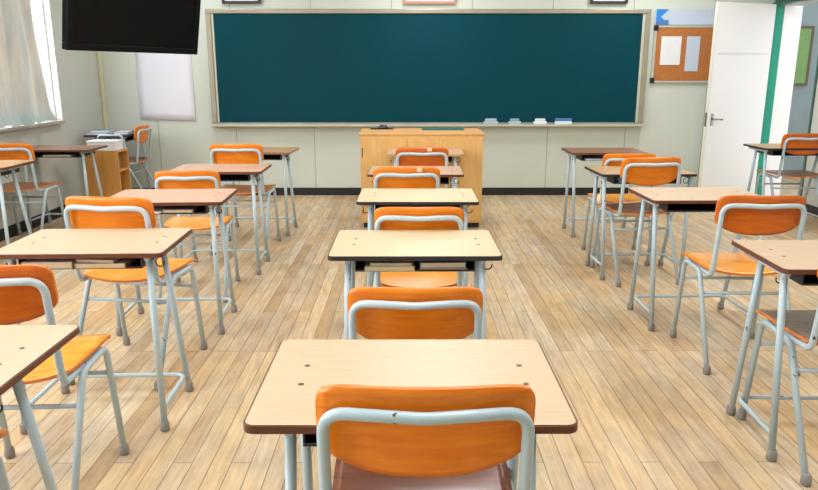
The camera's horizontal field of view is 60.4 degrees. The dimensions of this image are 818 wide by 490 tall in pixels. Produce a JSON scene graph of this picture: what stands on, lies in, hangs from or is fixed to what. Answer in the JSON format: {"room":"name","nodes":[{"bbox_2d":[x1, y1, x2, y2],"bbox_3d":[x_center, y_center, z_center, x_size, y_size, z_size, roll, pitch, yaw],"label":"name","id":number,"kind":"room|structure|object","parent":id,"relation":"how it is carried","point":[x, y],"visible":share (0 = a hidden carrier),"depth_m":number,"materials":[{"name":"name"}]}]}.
{"room":"classroom","nodes":[
{"label":"classroom","id":0,"kind":"room"},
{"bbox_2d":[0,0,103,228],"bbox_3d":[-3.539,-0.692,2.707,0.100,2.850,10.810,0,14,0],"label":"wall","id":1,"kind":"structure","parent":0,"point":[78,75],"depth_m":7.14,"materials":[{"name":"white paint"}]},
{"bbox_2d":[0,0,57,129],"bbox_3d":[-3.413,-1.564,4.728,0.200,1.701,4.351,0,14,0],"label":"curtain","id":2,"kind":"object","parent":1,"relation":"hanging from","point":[24,100],"visible":1,"depth_m":6.16,"materials":[{"name":"fabric"}]},
{"bbox_2d":[0,0,64,132],"bbox_3d":[-3.518,-1.451,4.743,0.155,1.540,4.505,0,14,0],"label":"window","id":3,"kind":"structure","parent":1,"relation":"in","point":[40,8],"depth_m":6.88,"materials":[{"name":"white paint"}]},
{"bbox_2d":[0,205,65,241],"bbox_3d":[-3.481,0.646,3.026,0.015,0.100,10.795,0,14,0],"label":"baseboard","id":4,"kind":"structure","parent":1,"relation":"attached to","point":[12,229],"depth_m":6.39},
{"bbox_2d":[43,0,62,118],"bbox_3d":[-3.527,-1.996,6.922,0.050,1.494,0.012,0,14,0],"label":"trim","id":5,"kind":"structure","parent":1,"relation":"attached to","point":[46,2],"depth_m":6.96,"materials":[{"name":"white paint"}]},
{"bbox_2d":[0,178,817,489],"bbox_3d":[1.747,0.411,4.326,10.880,0.060,13.800,0,14,0],"label":"floor","id":6,"kind":"structure","parent":0,"point":[645,408],"depth_m":3.62,"materials":[{"name":"brown wood"}]},
{"bbox_2d":[0,429,10,489],"bbox_3d":[-1.267,0.597,1.641,0.457,0.852,0.544,0,14,0],"label":"chair","id":7,"kind":"object","parent":6,"relation":"on","point":[4,483],"visible":1,"depth_m":1.83,"materials":[{"name":"paint"}]},
{"bbox_2d":[0,160,35,259],"bbox_3d":[-3.101,-0.208,5.112,0.652,0.769,0.460,0,14,0],"label":"school desk","id":8,"kind":"object","parent":6,"relation":"on","point":[7,167],"visible":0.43,"depth_m":5.04,"materials":[{"name":"metal"}]},
{"bbox_2d":[1,168,19,175],"bbox_3d":[-3.101,-0.531,5.017,0.464,0.057,0.320,0,14,0],"label":"tray","id":9,"kind":"object","parent":8,"relation":"on","point":[17,169],"depth_m":5.04,"materials":[{"name":"metal"}]},
{"bbox_2d":[0,143,65,235],"bbox_3d":[-3.244,-0.446,5.914,0.457,0.852,0.544,0,14,0],"label":"chair","id":10,"kind":"object","parent":6,"relation":"on","point":[8,151],"visible":0.86,"depth_m":5.82,"materials":[{"name":"paint"}]},
{"bbox_2d":[0,325,79,489],"bbox_3d":[-1.205,0.627,1.755,0.652,0.739,0.460,0,14,0],"label":"school desk","id":11,"kind":"object","parent":6,"relation":"on","point":[23,348],"visible":1,"depth_m":1.75,"materials":[{"name":"wood"}]},
{"bbox_2d":[0,264,129,489],"bbox_3d":[-1.269,0.432,2.316,0.457,0.852,0.544,-1,14,-3],"label":"chair","id":12,"kind":"object","parent":6,"relation":"on","point":[28,292],"visible":0.76,"depth_m":2.22,"materials":[{"name":"paint"}]},
{"bbox_2d":[24,145,107,230],"bbox_3d":[-3.170,-0.534,6.514,0.652,0.739,0.460,0,14,0],"label":"school desk","id":13,"kind":"object","parent":6,"relation":"on","point":[40,150],"visible":0.52,"depth_m":6.40,"materials":[{"name":"metal"}]},
{"bbox_2d":[43,152,78,156],"bbox_3d":[-3.145,-0.818,6.368,0.250,0.020,0.200,0,14,0],"label":"book","id":14,"kind":"object","parent":13,"relation":"in","point":[54,154],"visible":0.89,"depth_m":6.30,"materials":[{"name":"beige paper"}]},
{"bbox_2d":[34,151,95,157],"bbox_3d":[-3.170,-0.845,6.423,0.464,0.054,0.320,0,14,0],"label":"tray","id":15,"kind":"object","parent":13,"relation":"on","point":[37,154],"depth_m":6.37,"materials":[{"name":"metal"}]},
{"bbox_2d":[0,228,193,433],"bbox_3d":[-1.264,0.339,2.934,0.652,0.739,0.460,0,14,-2],"label":"school desk","id":16,"kind":"object","parent":6,"relation":"on","point":[144,244],"visible":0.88,"depth_m":2.80,"materials":[{"name":"wood"}]},
{"bbox_2d":[21,259,75,268],"bbox_3d":[-1.386,0.051,2.790,0.190,0.026,0.225,0,14,-2],"label":"book","id":17,"kind":"object","parent":16,"relation":"in","point":[51,263],"visible":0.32,"depth_m":2.69,"materials":[{"name":"beige paper"}]},
{"bbox_2d":[18,258,154,268],"bbox_3d":[-1.263,0.028,2.843,0.464,0.054,0.320,0,14,-2],"label":"tray","id":18,"kind":"object","parent":16,"relation":"on","point":[139,263],"depth_m":2.70,"materials":[{"name":"metal"}]},
{"bbox_2d":[75,258,137,267],"bbox_3d":[-1.187,0.054,2.797,0.190,0.018,0.225,0,14,-2],"label":"book","id":19,"kind":"object","parent":16,"relation":"in","point":[123,263],"visible":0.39,"depth_m":2.69,"materials":[{"name":"beige paper"}]},
{"bbox_2d":[75,258,122,263],"bbox_3d":[-1.196,0.038,2.791,0.150,0.014,0.210,1,14,4],"label":"notebook","id":20,"kind":"object","parent":19,"relation":"on","point":[88,260],"visible":0.36,"depth_m":2.69,"materials":[{"name":"beige paper"}]},
{"bbox_2d":[85,134,130,196],"bbox_3d":[-3.017,-0.698,7.057,0.330,0.800,0.262,0,14,0],"label":"base cabinet","id":21,"kind":"object","parent":6,"relation":"on","point":[114,178],"visible":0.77,"depth_m":6.94,"materials":[{"name":"brown wood"}]},
{"bbox_2d":[86,139,122,150],"bbox_3d":[-3.007,-0.990,6.954,0.288,0.095,0.188,0,14,0],"label":"cardboard box","id":22,"kind":"object","parent":21,"relation":"on","point":[113,144],"visible":0.89,"depth_m":6.88,"materials":[{"name":"white cardboard"}]},
{"bbox_2d":[83,131,150,188],"bbox_3d":[-3.180,-0.849,7.739,0.460,0.769,0.652,0,14,0],"label":"school desk","id":23,"kind":"object","parent":6,"relation":"on","point":[127,137],"visible":0.12,"depth_m":7.44,"materials":[{"name":"wood laminate"},{"name":"painted steel"},{"name":"grey rubber"}]},
{"bbox_2d":[86,131,115,134],"bbox_3d":[-3.294,-1.205,7.539,0.220,0.020,0.320,0,14,0],"label":"folder","id":24,"kind":"object","parent":23,"relation":"on","point":[112,132],"visible":0.55,"depth_m":7.39,"materials":[{"name":"plastic"}]},
{"bbox_2d":[90,129,114,132],"bbox_3d":[-3.294,-1.230,7.553,0.180,0.020,0.260,-1,14,-6],"label":"folder","id":25,"kind":"object","parent":24,"relation":"on","point":[95,130],"visible":1,"depth_m":7.45,"materials":[{"name":"paper"}]},
{"bbox_2d":[114,130,131,133],"bbox_3d":[-3.084,-1.215,7.578,0.140,0.020,0.280,-3,14,-11],"label":"folder","id":26,"kind":"object","parent":23,"relation":"on","point":[125,131],"visible":0.93,"depth_m":7.53,"materials":[{"name":"white paper"}]},
{"bbox_2d":[125,135,133,141],"bbox_3d":[-3.164,-1.176,7.660,0.320,0.057,0.464,0,14,0],"label":"tray","id":27,"kind":"object","parent":23,"relation":"on","point":[129,138],"depth_m":7.77,"materials":[{"name":"metal"}]},
{"bbox_2d":[64,196,206,390],"bbox_3d":[-1.313,0.168,3.363,0.466,0.869,0.555,2,14,8],"label":"chair","id":28,"kind":"object","parent":6,"relation":"on","point":[80,212],"visible":0.71,"depth_m":3.21,"materials":[{"name":"paint"}]},
{"bbox_2d":[129,124,154,188],"bbox_3d":[-3.056,-0.889,7.730,0.544,0.852,0.457,0,14,0],"label":"chair","id":29,"kind":"object","parent":6,"relation":"on","point":[140,132],"visible":0.62,"depth_m":7.63,"materials":[{"name":"paint"}]},
{"bbox_2d":[110,189,236,335],"bbox_3d":[-1.321,0.083,3.983,0.652,0.739,0.460,-1,14,-3],"label":"school desk","id":30,"kind":"object","parent":6,"relation":"on","point":[208,199],"visible":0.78,"depth_m":3.90,"materials":[{"name":"wood"}]},
{"bbox_2d":[153,206,166,213],"bbox_3d":[-1.412,-0.195,3.828,0.150,0.012,0.210,-3,14,-11],"label":"paper stack","id":31,"kind":"object","parent":30,"relation":"in","point":[157,209],"visible":0.34,"depth_m":3.80,"materials":[{"name":"white paper"}]},
{"bbox_2d":[162,206,201,213],"bbox_3d":[-1.237,-0.202,3.840,0.160,0.020,0.200,-1,14,-3],"label":"book","id":32,"kind":"object","parent":30,"relation":"in","point":[170,209],"visible":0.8,"depth_m":3.75,"materials":[{"name":"beige paper"}]},
{"bbox_2d":[159,205,216,213],"bbox_3d":[-1.320,-0.228,3.892,0.464,0.054,0.320,-1,14,-3],"label":"tray","id":33,"kind":"object","parent":30,"relation":"on","point":[205,209],"depth_m":3.75,"materials":[{"name":"metal"}]},
{"bbox_2d":[154,170,239,303],"bbox_3d":[-1.370,-0.094,4.534,0.441,0.822,0.526,-1,14,-4],"label":"chair","id":34,"kind":"object","parent":6,"relation":"on","point":[195,179],"visible":0.73,"depth_m":4.38,"materials":[{"name":"paint"}]},
{"bbox_2d":[169,164,271,274],"bbox_3d":[-1.351,-0.197,5.131,0.652,0.739,0.460,0,14,-1],"label":"school desk","id":35,"kind":"object","parent":6,"relation":"on","point":[227,172],"visible":0.75,"depth_m":5.06,"materials":[{"name":"metal"}]},
{"bbox_2d":[219,174,255,180],"bbox_3d":[-1.350,-0.508,5.039,0.464,0.054,0.320,0,14,-1],"label":"tray","id":36,"kind":"object","parent":35,"relation":"on","point":[223,177],"depth_m":5.04,"materials":[{"name":"metal"}]},
{"bbox_2d":[210,144,280,255],"bbox_3d":[-1.337,-0.404,5.705,0.466,0.869,0.555,0,14,2],"label":"chair","id":37,"kind":"object","parent":6,"relation":"on","point":[219,153],"visible":0.7,"depth_m":5.48,"materials":[{"name":"paint"}]},
{"bbox_2d":[224,147,298,235],"bbox_3d":[-1.337,-0.490,6.334,0.652,0.739,0.460,0,14,2],"label":"school desk","id":38,"kind":"object","parent":6,"relation":"on","point":[270,153],"visible":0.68,"depth_m":6.26,"materials":[{"name":"metal"}]},
{"bbox_2d":[263,154,285,159],"bbox_3d":[-1.338,-0.801,6.243,0.464,0.054,0.320,0,14,2],"label":"tray","id":39,"kind":"object","parent":38,"relation":"on","point":[266,156],"depth_m":6.25,"materials":[{"name":"metal"}]},
{"bbox_2d":[373,167,439,274],"bbox_3d":[-0.014,-0.095,4.477,0.457,0.852,0.544,0,14,0],"label":"chair","id":40,"kind":"object","parent":6,"relation":"on","point":[383,177],"visible":0.3,"depth_m":4.22,"materials":[{"name":"paint"}]},
{"bbox_2d":[243,339,577,489],"bbox_3d":[0.003,0.652,1.653,0.652,0.739,0.460,0,14,0],"label":"school desk","id":41,"kind":"object","parent":6,"relation":"on","point":[284,401],"visible":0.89,"depth_m":1.59,"materials":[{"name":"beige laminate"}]},
{"bbox_2d":[303,434,316,446],"bbox_3d":[0.003,0.341,1.561,0.432,0.054,0.320,0,14,0],"label":"tray","id":42,"kind":"object","parent":41,"relation":"on","point":[309,440],"depth_m":1.42,"materials":[{"name":"metal"}]},
{"bbox_2d":[347,287,482,339],"bbox_3d":[0.018,0.473,2.227,0.436,0.814,0.520,0,14,0],"label":"chair","id":43,"kind":"object","parent":6,"relation":"on","point":[374,313],"visible":0.38,"depth_m":1.99,"materials":[{"name":"paint"}]},
{"bbox_2d":[328,230,502,339],"bbox_3d":[0.022,0.347,2.901,0.652,0.739,0.460,0,14,0],"label":"school desk","id":44,"kind":"object","parent":6,"relation":"on","point":[354,247],"visible":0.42,"depth_m":2.71,"materials":[{"name":"wood"}]},
{"bbox_2d":[365,261,414,270],"bbox_3d":[-0.073,0.063,2.759,0.190,0.018,0.230,0,14,0],"label":"notebook","id":45,"kind":"object","parent":44,"relation":"in","point":[368,267],"visible":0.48,"depth_m":2.65,"materials":[{"name":"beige paper"}]},
{"bbox_2d":[370,261,411,265],"bbox_3d":[-0.068,0.049,2.753,0.160,0.012,0.215,0,14,0],"label":"notebook","id":46,"kind":"object","parent":45,"relation":"on","point":[372,263],"visible":0.36,"depth_m":2.65,"materials":[{"name":"beige paper"}]},
{"bbox_2d":[355,261,474,271],"bbox_3d":[0.022,0.036,2.810,0.455,0.054,0.320,0,14,0],"label":"tray","id":47,"kind":"object","parent":44,"relation":"on","point":[359,265],"depth_m":2.66,"materials":[{"name":"metal"}]},
{"bbox_2d":[418,261,467,269],"bbox_3d":[0.130,0.064,2.771,0.185,0.010,0.230,0,14,0],"label":"notebook","id":48,"kind":"object","parent":44,"relation":"in","point":[418,261],"visible":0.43,"depth_m":2.66,"materials":[{"name":"paper"}]},
{"bbox_2d":[419,261,465,267],"bbox_3d":[0.125,0.049,2.764,0.175,0.022,0.235,-1,14,-2],"label":"book","id":49,"kind":"object","parent":48,"relation":"on","point":[423,264],"visible":0.36,"depth_m":2.65,"materials":[{"name":"beige paper"}]},
{"bbox_2d":[367,166,463,187],"bbox_3d":[0.047,-0.166,5.005,0.652,0.739,0.460,0,14,1],"label":"school desk","id":50,"kind":"object","parent":6,"relation":"on","point":[446,172],"visible":0.3,"depth_m":4.86,"materials":[{"name":"wood"}]},
{"bbox_2d":[440,177,448,183],"bbox_3d":[0.047,-0.477,4.913,0.455,0.054,0.320,0,14,1],"label":"tray","id":51,"kind":"object","parent":50,"relation":"on","point":[443,180],"depth_m":4.90,"materials":[{"name":"metal"}]},
{"bbox_2d":[356,188,478,286],"bbox_3d":[0.047,0.079,4.002,0.652,0.739,0.460,0,14,0],"label":"school desk","id":52,"kind":"object","parent":6,"relation":"on","point":[379,197],"visible":0.43,"depth_m":3.83,"materials":[{"name":"wood"}]},
{"bbox_2d":[375,205,459,209],"bbox_3d":[0.047,-0.232,3.910,0.455,0.054,0.320,0,14,0],"label":"tray","id":53,"kind":"object","parent":52,"relation":"on","point":[376,206],"depth_m":3.94,"materials":[{"name":"wood"}]},
{"bbox_2d":[373,207,465,338],"bbox_3d":[0.044,0.200,3.303,0.448,0.835,0.534,0,14,0],"label":"chair","id":54,"kind":"object","parent":6,"relation":"on","point":[385,218],"visible":0.57,"depth_m":3.06,"materials":[{"name":"paint"}]},
{"bbox_2d":[359,128,484,227],"bbox_3d":[0.114,-0.649,6.697,1.134,0.875,0.580,0,14,0],"label":"lectern","id":55,"kind":"object","parent":6,"relation":"on","point":[375,144],"visible":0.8,"depth_m":6.37,"materials":[{"name":"brown wood"}]},
{"bbox_2d":[422,128,463,129],"bbox_3d":[0.324,-1.115,6.749,0.400,0.006,0.240,0,14,0],"label":"desk mat","id":56,"kind":"object","parent":55,"relation":"on","point":[422,128],"visible":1,"depth_m":6.64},
{"bbox_3d":[-0.262,-1.123,6.786,0.220,0.004,0.140,0,14,0],"label":"mouse pad","id":57,"kind":"object","parent":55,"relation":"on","visible":0},
{"bbox_2d":[378,125,388,128],"bbox_3d":[-0.247,-1.144,6.781,0.100,0.037,0.068,0,14,0],"label":"computer mouse","id":58,"kind":"object","parent":57,"relation":"on","point":[380,126],"visible":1,"depth_m":6.76,"materials":[{"name":"plastic"}]},
{"bbox_2d":[395,147,448,187],"bbox_3d":[0.099,-0.366,5.585,0.457,0.852,0.544,0,14,0],"label":"chair","id":59,"kind":"object","parent":6,"relation":"on","point":[434,156],"visible":0.31,"depth_m":5.33,"materials":[{"name":"paint"}]},
{"bbox_2d":[315,384,535,489],"bbox_3d":[0.030,0.624,1.528,0.457,0.852,0.544,0,14,0],"label":"chair","id":60,"kind":"object","parent":6,"relation":"on","point":[379,437],"visible":1,"depth_m":1.29,"materials":[{"name":"orange wood"}]},
{"bbox_2d":[387,149,463,187],"bbox_3d":[0.140,-0.454,6.186,0.652,0.739,0.460,0,14,1],"label":"school desk","id":61,"kind":"object","parent":6,"relation":"on","point":[391,152],"visible":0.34,"depth_m":5.97,"materials":[{"name":"wood"}]},
{"bbox_2d":[561,148,646,237],"bbox_3d":[1.715,-0.478,6.282,0.652,0.739,0.460,0,14,0],"label":"school desk","id":62,"kind":"object","parent":6,"relation":"on","point":[577,153],"visible":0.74,"depth_m":6.17,"materials":[{"name":"metal"}]},
{"bbox_2d":[576,155,603,160],"bbox_3d":[1.715,-0.789,6.191,0.464,0.054,0.320,0,14,0],"label":"tray","id":63,"kind":"object","parent":62,"relation":"on","point":[579,157],"depth_m":6.11,"materials":[{"name":"metal"}]},
{"bbox_2d":[582,156,602,159],"bbox_3d":[1.615,-0.760,6.143,0.200,0.014,0.225,0,14,0],"label":"paper stack","id":64,"kind":"object","parent":62,"relation":"in","point":[583,157],"visible":0.56,"depth_m":6.12,"materials":[{"name":"white paper"}]},
{"bbox_2d":[581,153,655,264],"bbox_3d":[1.628,-0.312,5.417,0.443,0.826,0.528,0,14,0],"label":"chair","id":65,"kind":"object","parent":6,"relation":"on","point":[613,159],"visible":0.34,"depth_m":5.34,"materials":[{"name":"paint"}]},
{"bbox_2d":[590,157,681,286],"bbox_3d":[1.592,-0.203,4.898,0.462,0.860,0.550,-1,14,-6],"label":"chair","id":66,"kind":"object","parent":6,"relation":"on","point":[641,171],"visible":0.9,"depth_m":4.70,"materials":[{"name":"paint"}]},
{"bbox_2d":[584,166,696,279],"bbox_3d":[1.614,-0.169,5.018,0.652,0.739,0.460,0,14,-2],"label":"school desk","id":67,"kind":"object","parent":6,"relation":"on","point":[607,173],"visible":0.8,"depth_m":4.88,"materials":[{"name":"metal"}]},
{"bbox_2d":[597,188,601,203],"bbox_3d":[1.318,-0.337,4.837,0.048,0.110,0.048,0,14,0],"label":"pouch","id":68,"kind":"object","parent":67,"relation":"hanging from","point":[599,197],"visible":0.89,"depth_m":4.83,"materials":[{"name":"beige fabric"}]},
{"bbox_2d":[614,177,626,182],"bbox_3d":[1.487,-0.467,4.849,0.175,0.058,0.226,0,14,0],"label":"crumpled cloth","id":69,"kind":"object","parent":67,"relation":"in","point":[616,179],"visible":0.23,"depth_m":4.80,"materials":[{"name":"fabric"}]},
{"bbox_2d":[606,177,680,183],"bbox_3d":[1.615,-0.480,4.927,0.464,0.054,0.320,0,14,-2],"label":"tray","id":70,"kind":"object","parent":67,"relation":"on","point":[610,179],"depth_m":4.79,"materials":[{"name":"metal"}]},
{"bbox_2d":[627,187,762,330],"bbox_3d":[1.625,0.068,4.045,0.652,0.739,0.460,0,14,-1],"label":"school desk","id":71,"kind":"object","parent":6,"relation":"on","point":[668,199],"visible":0.69,"depth_m":3.96,"materials":[{"name":"wood"}]},
{"bbox_2d":[658,204,715,211],"bbox_3d":[1.625,-0.243,3.953,0.464,0.054,0.320,0,14,-1],"label":"tray","id":72,"kind":"object","parent":71,"relation":"on","point":[666,207],"depth_m":3.88,"materials":[{"name":"metal"}]},
{"bbox_2d":[670,195,806,375],"bbox_3d":[1.640,0.144,3.496,0.457,0.852,0.544,0,14,2],"label":"chair","id":73,"kind":"object","parent":6,"relation":"on","point":[759,215],"visible":0.82,"depth_m":3.29,"materials":[{"name":"paint"}]},
{"bbox_2d":[726,240,817,461],"bbox_3d":[1.626,0.392,2.718,0.652,0.739,0.460,0,14,2],"label":"school desk","id":74,"kind":"object","parent":6,"relation":"on","point":[795,260],"visible":0.99,"depth_m":2.62,"materials":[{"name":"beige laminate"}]},
{"bbox_2d":[789,274,817,285],"bbox_3d":[1.626,0.081,2.626,0.464,0.054,0.320,0,14,2],"label":"tray","id":75,"kind":"object","parent":74,"relation":"on","point":[804,280],"depth_m":2.52,"materials":[{"name":"metal"}]},
{"bbox_2d":[737,270,817,486],"bbox_3d":[1.592,0.363,2.597,0.457,0.852,0.544,0,14,0],"label":"chair","id":76,"kind":"object","parent":6,"relation":"on","point":[800,325],"visible":0.96,"depth_m":2.56,"materials":[{"name":"paint"}]},
{"bbox_2d":[743,144,817,217],"bbox_3d":[3.549,-0.569,6.655,0.652,0.739,0.460,0,14,0],"label":"school desk","id":77,"kind":"object","parent":6,"relation":"on","point":[766,149],"visible":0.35,"depth_m":6.56,"materials":[{"name":"metal"}]},
{"bbox_2d":[757,150,817,155],"bbox_3d":[3.549,-0.880,6.564,0.464,0.054,0.320,0,14,0],"label":"tray","id":78,"kind":"object","parent":77,"relation":"on","point":[770,152],"depth_m":6.48,"materials":[{"name":"metal"}]},
{"bbox_2d":[754,133,817,199],"bbox_3d":[3.584,-0.623,6.594,0.468,0.873,0.558,0,14,0],"label":"chair","id":79,"kind":"object","parent":6,"relation":"on","point":[792,140],"visible":0.93,"depth_m":6.41,"materials":[{"name":"paint"}]},
{"bbox_2d":[101,0,774,187],"bbox_3d":[0.284,-1.990,8.028,7.980,2.850,0.120,0,14,0],"label":"wall","id":80,"kind":"structure","parent":0,"point":[674,113],"depth_m":8.14,"materials":[{"name":"beige paint"}]},
{"bbox_2d":[96,51,108,128],"bbox_3d":[-3.482,-2.010,7.925,0.043,2.762,0.043,0,14,0],"label":"trim","id":81,"kind":"structure","parent":80,"relation":"attached to","point":[99,54],"depth_m":7.97,"materials":[{"name":"beige wood"}]},
{"bbox_2d":[135,53,194,120],"bbox_3d":[-2.771,-1.850,7.980,0.630,0.870,0.019,0,14,0],"label":"poster","id":82,"kind":"object","parent":80,"relation":"attached to","point":[165,81],"visible":0.78,"depth_m":8.00,"materials":[{"name":"white paper"}]},
{"bbox_2d":[222,0,260,3],"bbox_3d":[-1.851,-2.874,7.713,0.430,0.428,0.024,0,14,0],"label":"picture frame","id":83,"kind":"object","parent":80,"relation":"attached to","point":[223,1],"visible":1,"depth_m":7.75,"materials":[{"name":"black wood"}]},
{"bbox_2d":[225,0,257,0],"bbox_3d":[-1.851,-2.876,7.718,0.370,0.372,0.010,0,14,0],"label":"print","id":84,"kind":"object","parent":83,"relation":"attached to","point":[225,0],"depth_m":7.75,"materials":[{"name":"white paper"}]},
{"bbox_2d":[132,188,627,194],"bbox_3d":[0.284,-0.632,8.290,7.580,0.088,0.015,0,14,0],"label":"baseboard","id":85,"kind":"structure","parent":80,"relation":"attached to","point":[279,191],"depth_m":8.28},
{"bbox_2d":[205,9,651,126],"bbox_3d":[0.214,-1.978,7.893,4.940,1.290,0.143,0,14,0],"label":"blackboard","id":86,"kind":"object","parent":80,"relation":"attached to","point":[267,67],"visible":1,"depth_m":7.92,"materials":[{"name":"metal"}]},
{"bbox_2d":[212,124,643,126],"bbox_3d":[0.214,-1.367,8.012,4.900,0.024,0.084,0,14,0],"label":"chalk tray","id":87,"kind":"object","parent":86,"relation":"on","point":[213,125],"depth_m":7.97,"materials":[{"name":"metal"}]},
{"bbox_2d":[483,118,497,123],"bbox_3d":[0.932,-1.404,8.010,0.165,0.075,0.044,0,14,0],"label":"eraser","id":88,"kind":"object","parent":86,"relation":"on","point":[487,120],"visible":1,"depth_m":7.99,"materials":[{"name":"grey fabric"}]},
{"bbox_2d":[508,118,520,123],"bbox_3d":[1.204,-1.404,8.011,0.140,0.075,0.044,0,14,0],"label":"eraser","id":89,"kind":"object","parent":86,"relation":"on","point":[512,120],"visible":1,"depth_m":7.99,"materials":[{"name":"grey fabric"}]},
{"bbox_2d":[533,118,546,123],"bbox_3d":[1.494,-1.405,8.012,0.150,0.075,0.044,0,14,0],"label":"eraser","id":90,"kind":"object","parent":86,"relation":"on","point":[537,120],"visible":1,"depth_m":7.99,"materials":[{"name":"white fabric"}]},
{"bbox_2d":[555,118,571,123],"bbox_3d":[1.759,-1.406,8.013,0.190,0.078,0.044,0,14,0],"label":"eraser","id":91,"kind":"object","parent":86,"relation":"on","point":[557,120],"visible":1,"depth_m":7.99,"materials":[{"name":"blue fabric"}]},
{"bbox_2d":[403,0,455,3],"bbox_3d":[0.229,-2.876,7.719,0.580,0.428,0.024,0,14,0],"label":"picture frame","id":92,"kind":"object","parent":80,"relation":"attached to","point":[404,1],"visible":1,"depth_m":7.76,"materials":[{"name":"brown wood"}]},
{"bbox_2d":[406,0,452,0],"bbox_3d":[0.229,-2.877,7.724,0.520,0.372,0.010,0,14,0],"label":"print","id":93,"kind":"object","parent":92,"relation":"attached to","point":[406,0],"depth_m":7.76,"materials":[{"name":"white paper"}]},
{"bbox_2d":[590,0,627,3],"bbox_3d":[2.212,-2.877,7.725,0.415,0.428,0.024,0,14,0],"label":"picture frame","id":94,"kind":"object","parent":80,"relation":"attached to","point":[591,1],"visible":1,"depth_m":7.76,"materials":[{"name":"black wood"}]},
{"bbox_2d":[593,0,624,0],"bbox_3d":[2.212,-2.879,7.730,0.355,0.372,0.010,0,14,0],"label":"print","id":95,"kind":"object","parent":94,"relation":"attached to","point":[593,0],"depth_m":7.77,"materials":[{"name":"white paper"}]},
{"bbox_2d":[649,25,713,82],"bbox_3d":[3.174,-2.148,7.915,0.870,0.630,0.037,0,14,0],"label":"bulletin board","id":96,"kind":"object","parent":80,"relation":"attached to","point":[659,73],"visible":0.51,"depth_m":7.92,"materials":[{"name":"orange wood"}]},
{"bbox_2d":[659,36,681,64],"bbox_3d":[2.942,-2.184,7.897,0.225,0.310,0.003,0,14,0],"label":"paper","id":97,"kind":"object","parent":96,"relation":"attached to","point":[670,52],"visible":1,"depth_m":7.89,"materials":[{"name":"white paper"}]},
{"bbox_2d":[684,36,700,70],"bbox_3d":[3.189,-2.151,7.906,0.150,0.380,0.003,0,14,0],"label":"paper","id":98,"kind":"object","parent":96,"relation":"attached to","point":[693,42],"visible":1,"depth_m":7.90,"materials":[{"name":"white paper"}]},
{"bbox_2d":[655,9,714,24],"bbox_3d":[3.229,-2.540,7.825,0.970,0.165,0.016,0,14,0],"label":"banner","id":99,"kind":"object","parent":80,"relation":"attached to","point":[662,16],"visible":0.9,"depth_m":7.82,"materials":[{"name":"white paper"}]},
{"bbox_2d":[781,0,817,206],"bbox_3d":[4.176,-0.698,2.731,0.170,2.850,10.810,0,14,0],"label":"wall","id":100,"kind":"structure","parent":0,"point":[811,199],"depth_m":7.10,"materials":[{"name":"white paint"}]},
{"bbox_2d":[698,2,776,192],"bbox_3d":[3.637,-1.562,7.771,0.801,2.120,0.095,-5,15,-20],"label":"door","id":101,"kind":"structure","parent":100,"relation":"in","point":[742,38],"depth_m":7.74,"materials":[{"name":"white paint"}]},
{"bbox_2d":[755,2,784,194],"bbox_3d":[4.077,-1.627,7.995,0.105,2.160,0.080,0,14,0],"label":"trim","id":102,"kind":"structure","parent":100,"relation":"attached to","point":[779,16],"depth_m":7.91,"materials":[{"name":"green paint"}]},
{"bbox_2d":[764,6,802,194],"bbox_3d":[4.232,-1.601,7.975,0.204,2.120,0.012,0,14,0],"label":"trim","id":103,"kind":"structure","parent":100,"relation":"attached to","point":[792,20],"depth_m":7.92,"materials":[{"name":"white paint"}]},
{"bbox_2d":[775,0,807,5],"bbox_3d":[4.045,-2.553,7.275,0.059,0.060,0.879,0,14,0],"label":"trim","id":104,"kind":"structure","parent":100,"relation":"attached to","point":[778,2],"depth_m":7.49,"materials":[{"name":"green paint"}]},
{"bbox_2d":[800,58,817,195],"bbox_3d":[4.161,-1.405,7.087,0.192,2.160,0.029,0,14,0],"label":"trim","id":105,"kind":"structure","parent":100,"relation":"attached to","point":[816,73],"depth_m":7.09,"materials":[{"name":"green paint"}]},
{"bbox_2d":[805,204,817,217],"bbox_3d":[4.085,0.764,2.541,0.015,0.100,9.750,0,14,0],"label":"baseboard","id":106,"kind":"structure","parent":100,"relation":"attached to","point":[812,209],"depth_m":7.07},
{"bbox_2d":[782,2,817,177],"bbox_3d":[5.719,-2.328,9.415,2.900,2.850,0.120,0,14,0],"label":"wall","id":107,"kind":"structure","parent":0,"point":[801,101],"depth_m":9.44,"materials":[{"name":"white paint"}]},
{"bbox_2d":[793,26,814,85],"bbox_3d":[4.900,-2.498,9.288,0.820,0.760,0.036,0,14,0],"label":"notice board","id":108,"kind":"object","parent":107,"relation":"attached to","point":[806,37],"visible":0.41,"depth_m":9.28,"materials":[{"name":"green fabric"}]},
{"bbox_3d":[0.301,-2.118,2.372,7.980,0.080,11.210,0,14,0],"label":"ceiling","id":109,"kind":"structure","parent":0,"visible":0},
{"bbox_2d":[62,0,200,54],"bbox_3d":[-2.325,-2.247,5.810,0.382,1.266,1.432,6,15,24],"label":"television","id":110,"kind":"object","parent":109,"relation":"hanging from","point":[137,26],"visible":1,"depth_m":5.80,"materials":[{"name":"black plastic"}]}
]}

